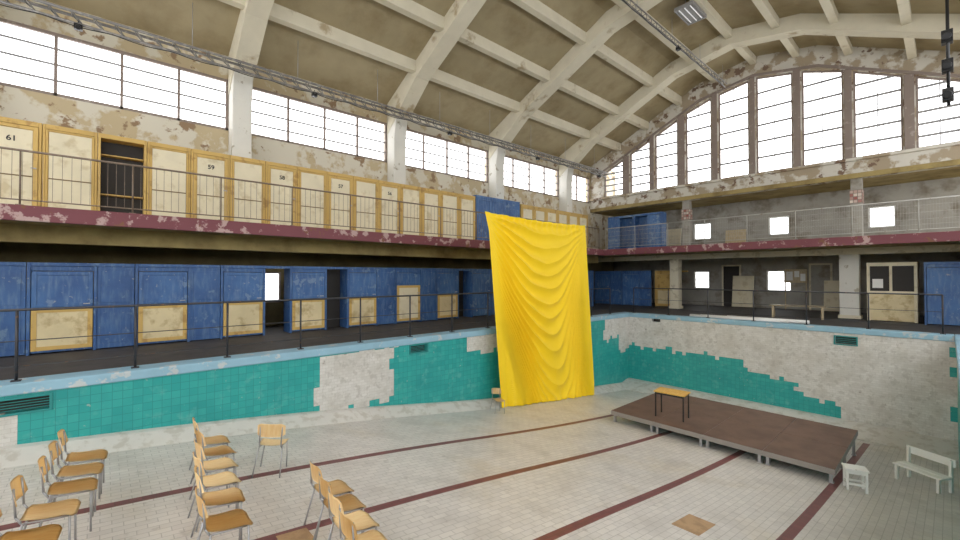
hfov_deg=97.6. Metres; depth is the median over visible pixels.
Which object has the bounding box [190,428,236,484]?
chair
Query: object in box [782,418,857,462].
stage platform
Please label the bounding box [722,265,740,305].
door
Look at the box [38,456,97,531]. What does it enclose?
chair
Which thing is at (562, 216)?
changing cubicle
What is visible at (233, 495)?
chair
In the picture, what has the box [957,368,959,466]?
wall
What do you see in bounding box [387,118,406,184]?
column
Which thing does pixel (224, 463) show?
chair
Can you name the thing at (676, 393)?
table
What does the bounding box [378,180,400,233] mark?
changing cubicle
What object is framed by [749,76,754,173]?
trim
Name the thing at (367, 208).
changing cubicle
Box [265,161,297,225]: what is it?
changing cubicle
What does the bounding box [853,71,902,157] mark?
window
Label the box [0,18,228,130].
window
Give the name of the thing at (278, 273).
window
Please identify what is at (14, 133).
changing cubicle
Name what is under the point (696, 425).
stage platform
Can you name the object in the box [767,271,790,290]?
window
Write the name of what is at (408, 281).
changing cubicle
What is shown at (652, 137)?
trim
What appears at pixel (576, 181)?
window
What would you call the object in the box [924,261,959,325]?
changing cubicle
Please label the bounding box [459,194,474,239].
changing cubicle
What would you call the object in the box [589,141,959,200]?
trim
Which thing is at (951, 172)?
ceiling
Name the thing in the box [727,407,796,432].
stage platform
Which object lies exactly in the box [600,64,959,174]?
trim
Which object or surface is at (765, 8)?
roof beam
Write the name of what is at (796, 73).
trim
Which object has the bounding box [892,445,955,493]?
bench
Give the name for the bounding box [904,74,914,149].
trim
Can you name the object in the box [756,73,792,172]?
window
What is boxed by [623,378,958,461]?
trim
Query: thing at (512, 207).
changing cubicle
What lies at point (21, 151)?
balcony railing
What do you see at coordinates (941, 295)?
railing
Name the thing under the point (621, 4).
roof beam
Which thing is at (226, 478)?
chair
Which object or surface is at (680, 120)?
trim
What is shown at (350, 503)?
chair
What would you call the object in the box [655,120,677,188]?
window
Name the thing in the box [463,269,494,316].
changing cubicle
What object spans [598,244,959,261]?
trim
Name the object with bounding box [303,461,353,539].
chair
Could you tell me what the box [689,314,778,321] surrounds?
pipe
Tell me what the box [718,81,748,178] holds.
window
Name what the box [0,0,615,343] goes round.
wall
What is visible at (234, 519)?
chair
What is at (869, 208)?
window
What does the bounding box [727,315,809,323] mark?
pipe
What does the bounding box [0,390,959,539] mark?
floor
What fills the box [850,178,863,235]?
pillar
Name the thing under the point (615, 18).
roof beam
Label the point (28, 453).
trim
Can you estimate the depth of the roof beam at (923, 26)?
15.14 m
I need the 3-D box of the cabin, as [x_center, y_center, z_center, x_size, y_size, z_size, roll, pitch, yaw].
[13.863,0.727,14.109,0.906,1.950,1.200,1,-1,-42]
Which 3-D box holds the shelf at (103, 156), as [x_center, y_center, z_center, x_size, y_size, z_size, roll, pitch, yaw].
[-8.341,-2.612,9.806,0.750,0.025,0.180,1,-1,-42]
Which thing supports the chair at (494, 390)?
on the floor
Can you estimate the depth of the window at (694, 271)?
22.06 m
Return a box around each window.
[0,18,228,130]
[252,87,386,162]
[265,272,280,302]
[406,129,487,182]
[504,155,558,196]
[572,174,588,202]
[605,160,622,196]
[630,141,649,192]
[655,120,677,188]
[686,98,710,183]
[694,223,710,239]
[694,271,708,288]
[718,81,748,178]
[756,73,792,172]
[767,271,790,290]
[769,216,788,234]
[801,71,843,165]
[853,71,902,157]
[868,205,895,227]
[915,76,959,147]
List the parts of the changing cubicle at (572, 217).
panel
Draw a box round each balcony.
[0,203,959,257]
[0,223,597,262]
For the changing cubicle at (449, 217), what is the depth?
15.93 m
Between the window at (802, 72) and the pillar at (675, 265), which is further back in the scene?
the pillar at (675, 265)
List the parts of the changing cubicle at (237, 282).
door, panel frame, panel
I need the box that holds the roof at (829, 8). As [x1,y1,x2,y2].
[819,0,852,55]
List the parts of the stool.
leg, leg, seat, leg, leg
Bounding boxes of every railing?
[0,146,598,246]
[0,288,610,381]
[605,195,959,248]
[632,287,945,334]
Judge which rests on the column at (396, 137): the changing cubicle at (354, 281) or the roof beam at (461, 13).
the roof beam at (461, 13)
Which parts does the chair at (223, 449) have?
backrest, seat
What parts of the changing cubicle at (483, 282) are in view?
door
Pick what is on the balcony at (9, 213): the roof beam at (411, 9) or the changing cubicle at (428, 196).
the changing cubicle at (428, 196)
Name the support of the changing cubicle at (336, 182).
on the balcony at (9, 213)
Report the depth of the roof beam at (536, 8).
14.83 m
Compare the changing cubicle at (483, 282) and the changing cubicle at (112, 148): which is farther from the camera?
the changing cubicle at (483, 282)
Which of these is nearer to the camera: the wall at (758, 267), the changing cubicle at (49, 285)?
the changing cubicle at (49, 285)
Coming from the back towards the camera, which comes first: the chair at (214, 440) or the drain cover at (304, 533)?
the chair at (214, 440)
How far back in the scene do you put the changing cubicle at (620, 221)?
22.28 m
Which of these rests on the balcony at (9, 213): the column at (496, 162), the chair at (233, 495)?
the column at (496, 162)
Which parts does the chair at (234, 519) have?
leg, backrest, seat, leg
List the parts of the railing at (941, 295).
post, post, rail, rail, rail, post, post, post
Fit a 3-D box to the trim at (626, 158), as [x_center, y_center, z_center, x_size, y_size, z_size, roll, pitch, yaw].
[7.772,-5.042,22.371,0.050,2.042,0.341,1,-1,-42]
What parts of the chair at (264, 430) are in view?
leg, leg, backrest, seat, leg, leg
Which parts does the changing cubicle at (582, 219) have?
panel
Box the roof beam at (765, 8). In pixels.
[752,0,798,57]
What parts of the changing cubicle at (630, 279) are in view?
door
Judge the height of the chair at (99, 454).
0.745 m
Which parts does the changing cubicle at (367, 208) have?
panel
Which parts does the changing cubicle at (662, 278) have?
door, panel frame, panel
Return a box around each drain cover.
[276,528,313,539]
[672,514,715,535]
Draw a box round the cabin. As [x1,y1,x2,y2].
[866,262,919,322]
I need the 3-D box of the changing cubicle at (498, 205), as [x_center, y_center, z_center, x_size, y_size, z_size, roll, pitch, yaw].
[0.702,-1.996,17.793,0.850,2.020,0.415,1,-1,-42]
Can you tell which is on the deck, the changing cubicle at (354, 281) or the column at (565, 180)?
the changing cubicle at (354, 281)
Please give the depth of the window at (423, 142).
17.16 m
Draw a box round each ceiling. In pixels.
[46,0,959,166]
[596,166,959,216]
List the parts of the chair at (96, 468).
backrest, seat, leg, leg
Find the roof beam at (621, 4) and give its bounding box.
[611,0,717,82]
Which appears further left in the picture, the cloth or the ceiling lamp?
the cloth
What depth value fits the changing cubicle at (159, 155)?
10.18 m
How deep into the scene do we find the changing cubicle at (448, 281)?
14.59 m
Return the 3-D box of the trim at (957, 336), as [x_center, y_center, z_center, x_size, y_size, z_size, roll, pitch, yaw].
[3.269,1.561,2.488,23.420,0.150,0.450,1,-1,-42]
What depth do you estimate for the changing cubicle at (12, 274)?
7.78 m
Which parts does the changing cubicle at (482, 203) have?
door, panel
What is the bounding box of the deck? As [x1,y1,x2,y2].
[0,302,959,379]
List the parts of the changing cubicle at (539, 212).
panel, door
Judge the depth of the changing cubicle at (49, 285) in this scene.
8.37 m
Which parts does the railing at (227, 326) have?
post, post, post, rail, post, rail, rail, post, post, post, post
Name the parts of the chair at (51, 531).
seat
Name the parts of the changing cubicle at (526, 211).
door, panel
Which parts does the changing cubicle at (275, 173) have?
panel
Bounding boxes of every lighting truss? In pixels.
[0,0,608,177]
[621,0,726,86]
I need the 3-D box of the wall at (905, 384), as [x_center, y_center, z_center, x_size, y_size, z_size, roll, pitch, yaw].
[8.874,3.291,13.311,0.250,3.000,8.770,1,-1,-42]
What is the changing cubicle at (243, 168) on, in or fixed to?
on the balcony at (9, 213)
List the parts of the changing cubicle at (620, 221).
door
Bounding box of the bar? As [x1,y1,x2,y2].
[941,0,953,105]
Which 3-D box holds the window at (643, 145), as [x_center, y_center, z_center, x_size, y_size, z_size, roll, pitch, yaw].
[8.377,-5.359,21.918,0.080,2.623,1.089,1,-1,-42]
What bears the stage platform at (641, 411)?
on the floor
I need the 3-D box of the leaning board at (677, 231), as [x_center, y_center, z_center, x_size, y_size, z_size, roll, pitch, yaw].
[10.382,-1.579,22.775,0.194,1.294,1.000,1,-1,-42]
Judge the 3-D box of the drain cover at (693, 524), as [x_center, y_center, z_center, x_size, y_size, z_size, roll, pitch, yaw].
[2.745,3.269,5.392,0.550,0.098,0.330,1,-1,-42]
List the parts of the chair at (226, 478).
leg, backrest, leg, seat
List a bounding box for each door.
[42,124,97,210]
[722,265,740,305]
[809,263,832,310]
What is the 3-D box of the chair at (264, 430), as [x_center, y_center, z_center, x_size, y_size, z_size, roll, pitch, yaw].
[-2.829,2.399,5.726,0.414,0.755,0.436,0,-1,-12]
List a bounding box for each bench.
[769,304,826,319]
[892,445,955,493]
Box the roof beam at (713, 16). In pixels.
[689,0,755,64]
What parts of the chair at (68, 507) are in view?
backrest, seat, leg, leg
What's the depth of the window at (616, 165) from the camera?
22.98 m
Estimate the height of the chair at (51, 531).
0.745 m
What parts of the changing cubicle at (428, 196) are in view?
panel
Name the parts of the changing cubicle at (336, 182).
panel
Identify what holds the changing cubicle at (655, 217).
on the balcony at (9, 213)
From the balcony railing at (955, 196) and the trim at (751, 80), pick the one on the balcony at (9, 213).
the balcony railing at (955, 196)
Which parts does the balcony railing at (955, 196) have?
rail, rail, rail, rail, rail, rail, post, post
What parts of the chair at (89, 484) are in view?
backrest, seat, leg, leg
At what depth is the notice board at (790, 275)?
18.75 m
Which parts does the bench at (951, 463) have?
leg, leg, seat, backrest, leg, leg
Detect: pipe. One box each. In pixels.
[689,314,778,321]
[700,314,787,322]
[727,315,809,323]
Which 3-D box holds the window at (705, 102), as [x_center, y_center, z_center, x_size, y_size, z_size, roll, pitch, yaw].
[10.308,-6.004,19.775,0.080,3.852,1.150,1,-1,-42]
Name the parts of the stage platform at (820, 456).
leg, frame, leg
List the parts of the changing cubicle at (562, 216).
panel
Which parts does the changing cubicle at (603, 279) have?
door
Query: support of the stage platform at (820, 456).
on the floor
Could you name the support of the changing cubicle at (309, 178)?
on the balcony at (9, 213)
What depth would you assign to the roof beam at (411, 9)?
14.46 m
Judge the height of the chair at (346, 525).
0.753 m
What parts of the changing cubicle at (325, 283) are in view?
door, panel frame, panel, panel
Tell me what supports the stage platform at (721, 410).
on the floor
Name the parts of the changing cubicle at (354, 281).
door, panel frame, panel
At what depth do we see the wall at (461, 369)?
8.06 m
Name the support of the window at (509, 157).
in the wall at (15, 103)
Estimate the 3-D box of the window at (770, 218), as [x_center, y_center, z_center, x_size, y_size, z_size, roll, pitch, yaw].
[13.870,-2.047,19.462,0.080,0.850,0.800,1,-1,-42]
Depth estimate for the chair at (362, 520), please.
3.86 m
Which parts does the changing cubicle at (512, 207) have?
panel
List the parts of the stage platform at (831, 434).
frame, leg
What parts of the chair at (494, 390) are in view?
backrest, seat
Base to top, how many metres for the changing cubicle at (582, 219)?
1.950 m
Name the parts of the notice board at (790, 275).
panel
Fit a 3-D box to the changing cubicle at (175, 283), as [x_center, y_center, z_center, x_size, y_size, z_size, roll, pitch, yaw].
[-6.932,0.758,9.655,1.570,1.760,0.555,1,-1,-42]
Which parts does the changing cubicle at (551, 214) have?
panel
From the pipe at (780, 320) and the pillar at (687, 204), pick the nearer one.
the pipe at (780, 320)
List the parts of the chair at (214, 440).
backrest, seat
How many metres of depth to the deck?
10.08 m
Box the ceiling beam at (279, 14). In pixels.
[218,0,620,150]
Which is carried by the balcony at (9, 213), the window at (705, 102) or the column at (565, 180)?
the column at (565, 180)
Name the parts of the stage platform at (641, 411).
frame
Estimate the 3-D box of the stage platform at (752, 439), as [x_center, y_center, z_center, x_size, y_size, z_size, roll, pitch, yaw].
[5.754,3.789,9.200,1.421,0.414,1.106,1,-1,-42]
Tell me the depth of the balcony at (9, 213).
11.28 m
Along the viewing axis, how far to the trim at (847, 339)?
11.78 m
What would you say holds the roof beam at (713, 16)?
attached to the ceiling at (284, 49)
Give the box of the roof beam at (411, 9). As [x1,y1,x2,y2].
[374,0,648,129]
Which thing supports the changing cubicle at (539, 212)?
on the balcony at (9, 213)
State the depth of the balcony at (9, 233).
9.93 m
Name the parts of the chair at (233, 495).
leg, backrest, seat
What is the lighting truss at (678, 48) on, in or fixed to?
hanging from the ceiling at (284, 49)
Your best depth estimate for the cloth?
12.37 m
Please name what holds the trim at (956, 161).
attached to the wall at (883, 58)
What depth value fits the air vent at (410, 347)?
9.91 m
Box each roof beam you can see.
[228,0,273,93]
[374,0,648,129]
[387,0,485,134]
[488,0,662,159]
[559,13,959,176]
[611,0,717,82]
[689,0,755,64]
[752,0,798,57]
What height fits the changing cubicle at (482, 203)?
2.020 m
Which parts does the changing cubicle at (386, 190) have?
panel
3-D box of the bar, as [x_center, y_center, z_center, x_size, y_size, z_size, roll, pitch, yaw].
[10.401,-5.514,9.359,0.323,3.694,0.180,1,-1,-42]
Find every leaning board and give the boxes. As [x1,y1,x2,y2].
[666,228,681,245]
[725,229,745,242]
[732,276,753,306]
[824,280,839,311]
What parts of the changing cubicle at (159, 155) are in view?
panel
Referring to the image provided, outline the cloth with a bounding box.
[485,211,593,407]
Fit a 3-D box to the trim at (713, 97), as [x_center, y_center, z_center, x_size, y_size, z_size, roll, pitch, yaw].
[10.682,-6.053,19.142,0.050,3.972,0.233,1,-1,-42]
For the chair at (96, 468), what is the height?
0.746 m
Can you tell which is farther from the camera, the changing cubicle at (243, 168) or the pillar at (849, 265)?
the pillar at (849, 265)
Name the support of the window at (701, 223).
in the wall at (758, 267)
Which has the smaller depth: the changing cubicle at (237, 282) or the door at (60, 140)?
the door at (60, 140)
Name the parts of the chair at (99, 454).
backrest, seat, leg, leg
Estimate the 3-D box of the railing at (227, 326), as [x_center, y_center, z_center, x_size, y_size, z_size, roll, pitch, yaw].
[-3.090,1.077,8.767,21.690,0.998,0.100,1,-1,-42]
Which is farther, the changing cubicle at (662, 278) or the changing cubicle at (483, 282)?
the changing cubicle at (662, 278)
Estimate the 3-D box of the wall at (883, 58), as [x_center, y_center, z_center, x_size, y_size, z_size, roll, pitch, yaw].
[12.313,-6.319,17.589,0.300,5.900,17.600,1,-1,-42]
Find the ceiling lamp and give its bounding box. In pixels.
[674,0,706,25]
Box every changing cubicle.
[0,116,42,205]
[0,262,26,356]
[26,262,134,355]
[97,133,146,213]
[134,264,220,344]
[146,141,190,217]
[190,148,229,220]
[220,265,289,338]
[230,155,264,222]
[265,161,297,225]
[284,266,346,332]
[297,167,326,227]
[326,171,352,229]
[340,267,394,327]
[353,176,377,231]
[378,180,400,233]
[393,268,435,323]
[400,184,420,234]
[421,187,440,236]
[436,268,471,319]
[441,191,458,237]
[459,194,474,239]
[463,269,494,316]
[473,195,491,240]
[492,198,505,214]
[506,200,519,216]
[520,204,533,219]
[534,206,545,221]
[546,208,556,221]
[557,210,567,223]
[568,212,577,224]
[578,214,587,247]
[588,271,593,306]
[595,271,621,304]
[608,215,633,248]
[621,271,651,305]
[634,212,666,247]
[655,270,687,305]
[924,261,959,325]
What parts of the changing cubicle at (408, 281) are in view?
door, panel frame, panel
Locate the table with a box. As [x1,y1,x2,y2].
[653,387,690,421]
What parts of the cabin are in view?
panel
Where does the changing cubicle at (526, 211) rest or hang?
on the balcony at (9, 213)
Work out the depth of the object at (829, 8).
13.55 m
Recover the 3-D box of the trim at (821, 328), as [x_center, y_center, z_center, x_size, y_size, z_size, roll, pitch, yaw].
[8.843,1.718,13.473,0.450,0.150,8.460,1,-1,-42]
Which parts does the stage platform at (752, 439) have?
frame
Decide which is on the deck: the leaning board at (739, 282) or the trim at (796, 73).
the leaning board at (739, 282)
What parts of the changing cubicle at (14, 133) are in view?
panel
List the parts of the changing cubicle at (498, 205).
panel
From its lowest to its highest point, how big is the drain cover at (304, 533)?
0.048 m
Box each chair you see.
[0,509,61,539]
[10,475,80,539]
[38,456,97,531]
[48,441,103,511]
[54,429,107,501]
[187,452,240,531]
[189,417,229,478]
[189,439,238,510]
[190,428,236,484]
[190,465,245,539]
[195,487,252,539]
[251,424,287,477]
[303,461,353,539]
[313,474,365,539]
[327,488,378,539]
[338,507,386,539]
[490,388,504,413]
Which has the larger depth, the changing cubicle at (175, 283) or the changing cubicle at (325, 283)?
the changing cubicle at (325, 283)
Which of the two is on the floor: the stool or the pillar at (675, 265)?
the stool
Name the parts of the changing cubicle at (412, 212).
panel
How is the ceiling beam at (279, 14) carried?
attached to the ceiling at (284, 49)
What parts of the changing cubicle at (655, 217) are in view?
door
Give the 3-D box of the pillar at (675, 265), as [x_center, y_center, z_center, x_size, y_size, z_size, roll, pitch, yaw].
[9.094,0.649,19.505,0.460,2.260,0.480,1,-1,-42]
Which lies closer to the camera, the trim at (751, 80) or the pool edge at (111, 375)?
the pool edge at (111, 375)
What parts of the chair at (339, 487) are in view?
leg, backrest, seat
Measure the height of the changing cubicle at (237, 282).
1.760 m
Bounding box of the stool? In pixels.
[841,463,869,493]
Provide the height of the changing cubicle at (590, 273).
1.760 m
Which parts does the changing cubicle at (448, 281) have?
door, panel frame, panel, panel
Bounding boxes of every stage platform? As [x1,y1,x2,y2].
[611,399,677,431]
[639,393,699,408]
[653,409,724,445]
[680,398,744,419]
[703,420,780,462]
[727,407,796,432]
[763,433,847,483]
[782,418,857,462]
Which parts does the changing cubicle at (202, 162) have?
panel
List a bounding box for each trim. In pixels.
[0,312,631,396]
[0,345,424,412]
[0,382,626,468]
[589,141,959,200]
[590,159,959,212]
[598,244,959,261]
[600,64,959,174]
[623,156,628,193]
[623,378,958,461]
[629,312,954,341]
[650,136,653,189]
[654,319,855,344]
[677,115,684,184]
[711,93,717,179]
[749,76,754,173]
[793,70,800,166]
[844,69,852,158]
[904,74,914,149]
[955,334,959,387]
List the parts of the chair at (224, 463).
leg, backrest, seat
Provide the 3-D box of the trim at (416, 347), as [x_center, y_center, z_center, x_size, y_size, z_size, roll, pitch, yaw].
[-4.060,1.853,7.846,7.168,0.198,0.140,1,-1,-42]
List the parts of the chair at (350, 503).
leg, backrest, seat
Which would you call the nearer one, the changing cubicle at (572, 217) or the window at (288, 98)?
the window at (288, 98)
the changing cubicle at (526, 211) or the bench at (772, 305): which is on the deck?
the bench at (772, 305)
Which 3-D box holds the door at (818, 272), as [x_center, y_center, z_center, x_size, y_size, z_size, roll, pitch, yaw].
[14.775,0.736,18.219,0.060,2.050,0.800,1,-1,-42]
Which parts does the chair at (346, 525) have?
backrest, seat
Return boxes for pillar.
[669,259,682,308]
[682,200,691,244]
[838,254,862,318]
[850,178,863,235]
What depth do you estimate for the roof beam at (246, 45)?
10.99 m
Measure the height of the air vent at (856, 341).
0.260 m
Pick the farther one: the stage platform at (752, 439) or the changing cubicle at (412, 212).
the changing cubicle at (412, 212)
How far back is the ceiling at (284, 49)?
14.19 m
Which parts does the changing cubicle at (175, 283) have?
door, panel frame, panel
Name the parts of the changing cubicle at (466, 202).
panel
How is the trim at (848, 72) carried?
attached to the wall at (883, 58)
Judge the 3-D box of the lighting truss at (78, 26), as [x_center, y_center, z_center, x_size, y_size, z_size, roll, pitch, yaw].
[-3.110,-5.838,14.022,27.014,1.535,0.288,1,-1,-42]
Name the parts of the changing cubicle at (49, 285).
door, panel frame, panel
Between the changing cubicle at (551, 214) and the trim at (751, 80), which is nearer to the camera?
the trim at (751, 80)
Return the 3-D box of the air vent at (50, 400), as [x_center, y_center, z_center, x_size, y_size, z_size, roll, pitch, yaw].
[-6.306,1.830,5.588,0.870,0.240,0.019,1,-1,-42]
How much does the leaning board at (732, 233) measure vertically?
0.996 m
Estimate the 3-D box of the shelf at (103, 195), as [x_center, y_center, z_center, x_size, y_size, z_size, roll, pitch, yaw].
[-8.341,-1.712,9.793,0.750,0.025,0.180,1,-1,-42]
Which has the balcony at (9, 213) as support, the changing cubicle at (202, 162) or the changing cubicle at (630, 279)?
the changing cubicle at (202, 162)
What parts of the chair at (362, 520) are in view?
leg, backrest, seat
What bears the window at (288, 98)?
in the wall at (15, 103)
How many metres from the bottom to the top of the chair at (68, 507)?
0.745 m
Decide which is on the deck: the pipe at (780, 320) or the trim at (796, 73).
the pipe at (780, 320)
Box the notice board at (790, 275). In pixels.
[784,269,806,308]
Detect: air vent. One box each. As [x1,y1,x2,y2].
[0,392,52,417]
[409,343,427,354]
[834,335,857,346]
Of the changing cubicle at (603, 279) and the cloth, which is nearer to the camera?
the cloth
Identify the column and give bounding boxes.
[228,71,252,157]
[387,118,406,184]
[489,147,505,198]
[559,167,573,212]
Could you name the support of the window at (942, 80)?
in the wall at (883, 58)
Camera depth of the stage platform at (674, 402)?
11.64 m
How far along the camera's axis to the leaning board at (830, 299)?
17.72 m
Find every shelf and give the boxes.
[101,154,143,161]
[101,193,142,199]
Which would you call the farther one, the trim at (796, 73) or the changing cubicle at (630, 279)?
the changing cubicle at (630, 279)
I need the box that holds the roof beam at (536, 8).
[510,0,681,105]
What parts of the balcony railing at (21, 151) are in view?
post, post, post, post, rail, post, post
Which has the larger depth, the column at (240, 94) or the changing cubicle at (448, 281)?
the changing cubicle at (448, 281)
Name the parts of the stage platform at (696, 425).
frame, leg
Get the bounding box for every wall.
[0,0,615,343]
[0,317,628,446]
[591,45,959,212]
[614,177,959,315]
[629,317,957,440]
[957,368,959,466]

